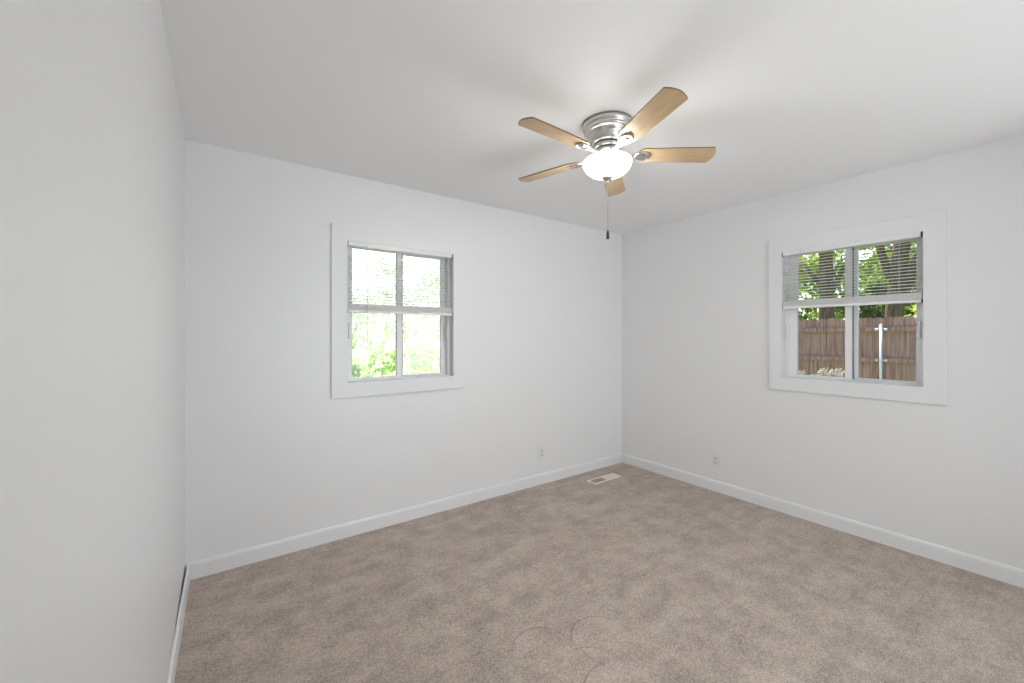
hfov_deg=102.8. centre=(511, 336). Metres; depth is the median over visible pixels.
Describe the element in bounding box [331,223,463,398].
window
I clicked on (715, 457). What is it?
wall outlet
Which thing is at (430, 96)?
ceiling
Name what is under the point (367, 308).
window blind
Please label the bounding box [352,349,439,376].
ground
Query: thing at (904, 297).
window blind
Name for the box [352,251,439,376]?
tree
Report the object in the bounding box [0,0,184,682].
wall
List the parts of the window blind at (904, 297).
rail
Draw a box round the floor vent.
[587,473,621,484]
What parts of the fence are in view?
rail, rail, metal post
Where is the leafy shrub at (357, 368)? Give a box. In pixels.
[352,336,394,377]
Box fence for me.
[799,316,915,380]
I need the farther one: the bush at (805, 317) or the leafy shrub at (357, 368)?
the bush at (805, 317)
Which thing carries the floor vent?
in the floor
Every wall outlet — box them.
[539,446,544,458]
[712,453,719,467]
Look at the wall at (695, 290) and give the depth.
2.86 m
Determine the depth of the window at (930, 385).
2.77 m
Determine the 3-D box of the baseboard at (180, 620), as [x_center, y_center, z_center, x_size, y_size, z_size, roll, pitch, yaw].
[0.066,1.308,-0.343,0.025,0.088,6.384,0,0,-36]
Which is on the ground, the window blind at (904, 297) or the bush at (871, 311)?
the bush at (871, 311)
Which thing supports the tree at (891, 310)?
on the ground
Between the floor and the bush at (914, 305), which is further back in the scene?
the bush at (914, 305)
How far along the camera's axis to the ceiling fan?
2.01 m
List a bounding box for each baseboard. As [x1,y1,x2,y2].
[167,565,189,682]
[185,453,621,579]
[622,453,1023,587]
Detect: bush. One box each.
[352,319,439,375]
[799,307,818,320]
[834,276,915,318]
[904,291,915,317]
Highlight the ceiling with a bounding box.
[160,0,1023,234]
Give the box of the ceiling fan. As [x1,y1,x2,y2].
[518,87,715,238]
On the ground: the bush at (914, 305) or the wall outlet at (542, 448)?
the bush at (914, 305)
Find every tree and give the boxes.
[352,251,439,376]
[363,251,439,373]
[799,241,915,320]
[799,251,844,319]
[875,242,915,317]
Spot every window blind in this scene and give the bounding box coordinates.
[348,241,452,343]
[782,231,922,308]
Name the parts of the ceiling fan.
blade, blade, lamp shade, blade, blade, blade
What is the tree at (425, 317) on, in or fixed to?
on the ground
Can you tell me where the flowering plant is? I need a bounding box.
[799,366,844,376]
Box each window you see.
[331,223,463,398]
[769,210,946,405]
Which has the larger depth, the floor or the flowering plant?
the flowering plant
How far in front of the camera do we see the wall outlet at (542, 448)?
3.74 m
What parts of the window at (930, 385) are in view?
sliding sash, frame, fixed sash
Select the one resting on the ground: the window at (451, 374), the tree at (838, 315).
the tree at (838, 315)
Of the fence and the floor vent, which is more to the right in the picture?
the fence
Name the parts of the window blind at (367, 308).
ladder cord, rail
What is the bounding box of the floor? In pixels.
[174,463,1023,682]
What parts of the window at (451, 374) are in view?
sliding sash, frame, fixed sash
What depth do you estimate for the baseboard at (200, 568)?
2.84 m
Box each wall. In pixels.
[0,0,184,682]
[185,139,621,562]
[622,134,1023,569]
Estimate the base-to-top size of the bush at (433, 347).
2.395 m
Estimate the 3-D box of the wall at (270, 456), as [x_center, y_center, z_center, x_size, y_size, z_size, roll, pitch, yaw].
[-0.358,0.132,3.390,3.676,2.440,0.150,0,0,-36]
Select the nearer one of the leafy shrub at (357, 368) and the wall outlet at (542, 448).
the wall outlet at (542, 448)
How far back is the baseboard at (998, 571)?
2.77 m
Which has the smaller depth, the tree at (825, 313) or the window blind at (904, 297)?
the window blind at (904, 297)

